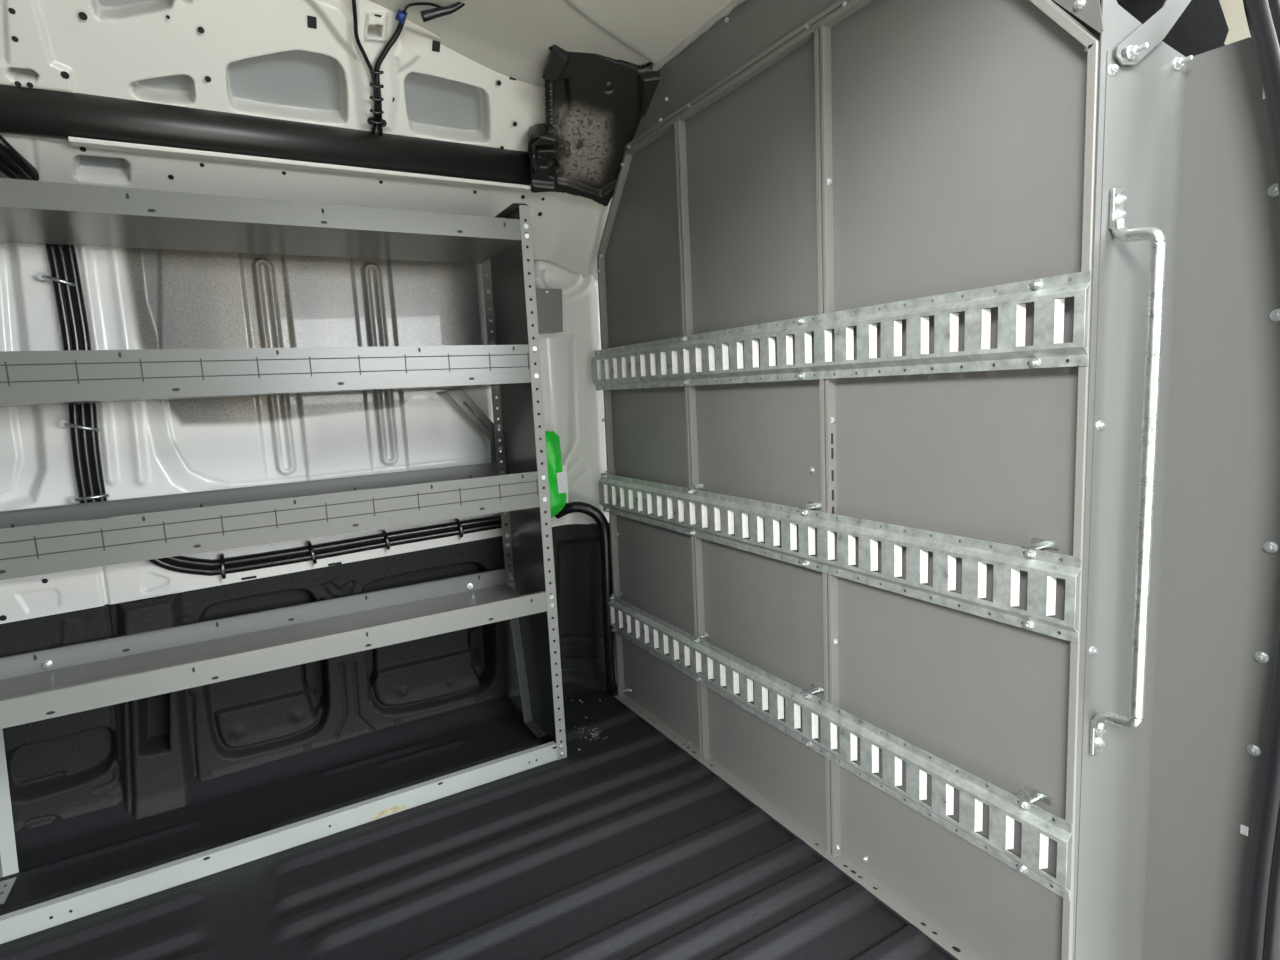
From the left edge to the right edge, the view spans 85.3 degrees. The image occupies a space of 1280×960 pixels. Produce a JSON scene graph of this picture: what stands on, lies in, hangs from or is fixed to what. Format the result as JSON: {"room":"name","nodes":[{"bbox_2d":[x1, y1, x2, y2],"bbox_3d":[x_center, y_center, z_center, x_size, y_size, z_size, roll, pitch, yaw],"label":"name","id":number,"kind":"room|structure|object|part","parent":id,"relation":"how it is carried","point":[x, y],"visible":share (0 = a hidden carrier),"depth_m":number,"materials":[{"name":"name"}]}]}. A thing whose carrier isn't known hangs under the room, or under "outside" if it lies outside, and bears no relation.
{"room":"vehicle interior","nodes":[
{"label":"vehicle interior","id":0,"kind":"room"},
{"bbox_2d":[0,0,545,151],"bbox_3d":[-0.883,-0.948,1.510,1.629,0.281,0.253,-7,9,-29],"label":"wall panel","id":1,"kind":"object","parent":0,"point":[303,61],"visible":0.79,"depth_m":1.55,"materials":[{"name":"white paint"}]},
{"bbox_2d":[0,85,530,184],"bbox_3d":[-1.075,-0.784,1.518,1.768,0.098,0.050,-7,9,-29],"label":"tube","id":2,"kind":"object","parent":1,"relation":"attached to","point":[24,111],"depth_m":1.59,"materials":[{"name":"black plastic"}]},
{"bbox_2d":[352,0,464,136],"bbox_3d":[-0.564,-0.960,1.567,0.376,0.242,0.180,3,9,36],"label":"harness","id":3,"kind":"object","parent":1,"relation":"attached to","point":[430,14],"visible":1,"depth_m":1.59,"materials":[{"name":"black plastic"}]},
{"bbox_2d":[0,133,611,280],"bbox_3d":[-1.008,-0.654,1.714,2.050,0.256,0.213,-7,9,-29],"label":"wall rail","id":4,"kind":"object","parent":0,"point":[567,229],"visible":0.45,"depth_m":1.77,"materials":[{"name":"white metal"}]},
{"bbox_2d":[0,242,616,831],"bbox_3d":[-1.025,0.102,1.971,2.106,1.475,0.254,-7,8,-27],"label":"wall","id":5,"kind":"structure","parent":0,"point":[135,298],"depth_m":1.95,"materials":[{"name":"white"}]},
{"bbox_2d":[0,135,110,502],"bbox_3d":[-1.339,-0.339,1.543,0.102,0.910,0.268,-4,8,-7],"label":"cable loom","id":6,"kind":"object","parent":5,"relation":"attached to","point":[63,263],"visible":0.74,"depth_m":1.65,"materials":[{"name":"black plastic"}]},
{"bbox_2d":[68,136,530,191],"bbox_3d":[-0.760,-0.772,1.719,1.028,0.009,0.032,-7,9,-29],"label":"trim","id":7,"kind":"structure","parent":5,"relation":"attached to","point":[75,141],"depth_m":1.66,"materials":[{"name":"white paint"}]},
{"bbox_2d":[148,514,506,582],"bbox_3d":[-0.803,0.133,2.009,1.155,0.210,0.041,-7,9,-29],"label":"cable loom","id":8,"kind":"object","parent":5,"relation":"attached to","point":[222,566],"visible":0.9,"depth_m":1.96,"materials":[{"name":"black plastic"}]},
{"bbox_2d":[446,389,496,462],"bbox_3d":[-0.516,-0.153,2.162,0.153,0.260,0.010,-7,9,-29],"label":"strut","id":9,"kind":"object","parent":5,"relation":"attached to","point":[459,396],"visible":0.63,"depth_m":2.16,"materials":[{"name":"grey paint"}]},
{"bbox_2d":[535,288,562,333],"bbox_3d":[-0.310,-0.538,2.222,0.108,0.135,0.076,-7,9,-29],"label":"wall bracket","id":10,"kind":"object","parent":5,"relation":"attached to","point":[548,301],"visible":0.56,"depth_m":2.19,"materials":[{"name":"grey metal"}]},
{"bbox_2d":[545,431,567,517],"bbox_3d":[-0.291,-0.016,2.232,0.129,0.288,0.035,-7,9,-29],"label":"plastic bag","id":11,"kind":"object","parent":5,"relation":"attached to","point":[557,472],"visible":0.52,"depth_m":2.23,"materials":[{"name":"green plastic"}]},
{"bbox_2d":[555,502,616,691],"bbox_3d":[-0.179,0.396,2.325,0.185,0.660,0.050,-3,8,-3],"label":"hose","id":12,"kind":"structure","parent":5,"relation":"attached to","point":[592,511],"depth_m":2.31,"materials":[{"name":"black rubber"}]},
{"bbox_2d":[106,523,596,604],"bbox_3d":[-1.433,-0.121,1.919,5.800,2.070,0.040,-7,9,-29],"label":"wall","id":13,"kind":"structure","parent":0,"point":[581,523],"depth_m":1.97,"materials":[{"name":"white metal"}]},
{"bbox_2d":[0,682,953,959],"bbox_3d":[-0.785,0.931,1.112,2.700,0.037,2.056,-7,9,-29],"label":"floor","id":14,"kind":"structure","parent":0,"point":[626,845],"depth_m":1.55,"materials":[{"name":"black rubber"}]},
{"bbox_2d":[0,178,566,943],"bbox_3d":[-0.896,0.091,1.733,1.300,1.545,0.350,-7,9,-29],"label":"shelving unit","id":15,"kind":"object","parent":14,"relation":"on","point":[39,685],"visible":1,"depth_m":1.66,"materials":[{"name":"grey paint"}]},
{"bbox_3d":[-1.446,0.160,1.424,0.030,1.545,0.345,-7,9,-29],"label":"panel","id":16,"kind":"part","parent":15,"relation":"part of","materials":[{"name":"grey paint"}]},
{"bbox_3d":[-0.931,-0.598,1.646,1.242,0.052,0.343,-7,9,-29],"label":"shelf","id":17,"kind":"part","parent":15,"relation":"part of","materials":[{"name":"grey metal"}]},
{"bbox_3d":[-0.914,-0.258,1.690,1.242,0.100,0.344,-7,9,-29],"label":"shelf","id":18,"kind":"part","parent":15,"relation":"part of","materials":[{"name":"grey metal"}]},
{"bbox_3d":[-0.897,0.076,1.734,1.242,0.100,0.344,-7,9,-29],"label":"shelf","id":19,"kind":"part","parent":15,"relation":"part of","materials":[{"name":"grey metal"}]},
{"bbox_3d":[-0.882,0.390,1.776,1.242,0.055,0.343,-7,9,-29],"label":"shelf","id":20,"kind":"part","parent":15,"relation":"part of","materials":[{"name":"grey metal"}]},
{"bbox_3d":[-0.779,0.845,1.695,1.242,0.048,0.021,-7,9,-29],"label":"kick rail","id":21,"kind":"part","parent":15,"relation":"part of","materials":[{"name":"grey metal"}]},
{"bbox_3d":[-0.348,0.023,2.047,0.030,1.545,0.345,-7,9,-29],"label":"panel","id":22,"kind":"part","parent":15,"relation":"part of","materials":[{"name":"grey paint"}]},
{"bbox_2d":[571,700,604,750],"bbox_3d":[-0.161,0.764,2.213,0.101,0.015,0.341,-4,8,-8],"label":"crumbs","id":23,"kind":"object","parent":14,"relation":"on","point":[571,700],"visible":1,"depth_m":2.13,"materials":[{"name":"grey"}]},
{"bbox_2d":[596,0,1279,959],"bbox_3d":[0.367,-0.100,1.556,0.179,1.845,1.691,-7,9,-29],"label":"wall","id":24,"kind":"structure","parent":14,"relation":"on","point":[797,158],"depth_m":1.13,"materials":[{"name":"grey paint"}]},
{"bbox_2d":[528,44,659,206],"bbox_3d":[-0.103,-0.942,1.861,0.445,0.361,0.411,-7,9,-29],"label":"trim","id":25,"kind":"structure","parent":24,"relation":"attached to","point":[595,104],"depth_m":1.85,"materials":[{"name":"black plastic"}]},
{"bbox_3d":[0.027,-0.079,2.052,0.002,1.699,0.493,-7,9,-29],"label":"panel","id":26,"kind":"part","parent":24,"relation":"part of","materials":[{"name":"grey paint"}]},
{"bbox_3d":[0.140,-0.053,1.835,0.022,1.698,0.022,-7,9,-29],"label":"post","id":27,"kind":"part","parent":24,"relation":"part of","materials":[{"name":"grey metal"}]},
{"bbox_2d":[652,0,745,70],"bbox_3d":[0.280,-1.008,1.347,0.026,0.027,0.981,-7,9,-29],"label":"trim","id":28,"kind":"structure","parent":24,"relation":"attached to","point":[730,7],"depth_m":1.59,"materials":[{"name":"grey"}]},
{"bbox_3d":[0.288,-0.851,1.386,0.002,0.305,1.250,-7,9,-29],"label":"header plate","id":29,"kind":"part","parent":24,"relation":"part of","materials":[{"name":"grey paint"}]},
{"bbox_3d":[0.273,-0.035,1.629,0.002,1.699,0.488,-7,9,-29],"label":"panel","id":30,"kind":"part","parent":24,"relation":"part of","materials":[{"name":"grey paint"}]},
{"bbox_3d":[0.384,-0.010,1.414,0.022,1.698,0.022,-7,9,-29],"label":"post","id":31,"kind":"part","parent":24,"relation":"part of","materials":[{"name":"grey metal"}]},
{"bbox_2d":[598,470,1081,642],"bbox_3d":[0.257,0.100,1.648,0.036,0.140,1.511,-7,9,-29],"label":"track","id":32,"kind":"object","parent":24,"relation":"attached to","point":[679,504],"visible":1,"depth_m":1.31,"materials":[{"name":"metal"}]},
{"bbox_2d":[609,591,1071,900],"bbox_3d":[0.277,0.505,1.702,0.036,0.140,1.511,-7,9,-29],"label":"track","id":33,"kind":"object","parent":24,"relation":"attached to","point":[1038,826],"visible":1,"depth_m":1.36,"materials":[{"name":"metal"}]},
{"bbox_2d":[591,270,1090,389],"bbox_3d":[0.229,-0.286,1.592,0.014,0.127,1.511,-7,9,-29],"label":"track","id":34,"kind":"object","parent":24,"relation":"attached to","point":[671,366],"visible":1,"depth_m":1.24,"materials":[{"name":"metal"}]},
{"bbox_3d":[0.519,0.009,1.204,0.002,1.699,0.496,-7,9,-29],"label":"panel","id":35,"kind":"part","parent":24,"relation":"part of","materials":[{"name":"grey paint"}]},
{"bbox_2d":[1090,188,1166,754],"bbox_3d":[0.669,0.013,0.954,0.020,0.808,0.071,-5,8,-15],"label":"handle","id":36,"kind":"object","parent":24,"relation":"attached to","point":[1156,237],"visible":1,"depth_m":0.93,"materials":[{"name":"metal"}]},
{"bbox_2d":[1115,0,1190,65],"bbox_3d":[0.702,-0.629,0.912,0.176,0.164,0.026,-5,8,-19],"label":"brace","id":37,"kind":"object","parent":24,"relation":"attached to","point":[1135,47],"visible":1,"depth_m":0.92,"materials":[{"name":"grey paint"}]},
{"bbox_2d":[1219,0,1250,44],"bbox_3d":[0.871,-0.700,1.014,0.020,0.194,0.071,-7,9,-29],"label":"trim","id":38,"kind":"structure","parent":24,"relation":"attached to","point":[1233,10],"depth_m":1.01,"materials":[{"name":"beige plastic"}]},
{"bbox_2d":[1240,0,1279,959],"bbox_3d":[0.809,0.084,0.897,0.038,1.442,0.129,-7,9,-29],"label":"trim","id":39,"kind":"structure","parent":24,"relation":"attached to","point":[1260,939],"depth_m":0.91,"materials":[{"name":"black rubber"}]},
{"bbox_2d":[368,0,735,86],"bbox_3d":[-0.718,-0.934,0.757,2.472,0.120,1.788,-7,9,-29],"label":"ceiling","id":40,"kind":"structure","parent":0,"point":[510,38],"depth_m":1.58,"materials":[{"name":"white paint"}]},
{"bbox_2d":[1051,0,1228,56],"bbox_3d":[0.959,-0.218,1.637,0.040,2.100,2.700,-7,9,-29],"label":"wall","id":41,"kind":"structure","parent":0,"point":[1202,27],"depth_m":1.31,"materials":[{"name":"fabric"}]}
]}

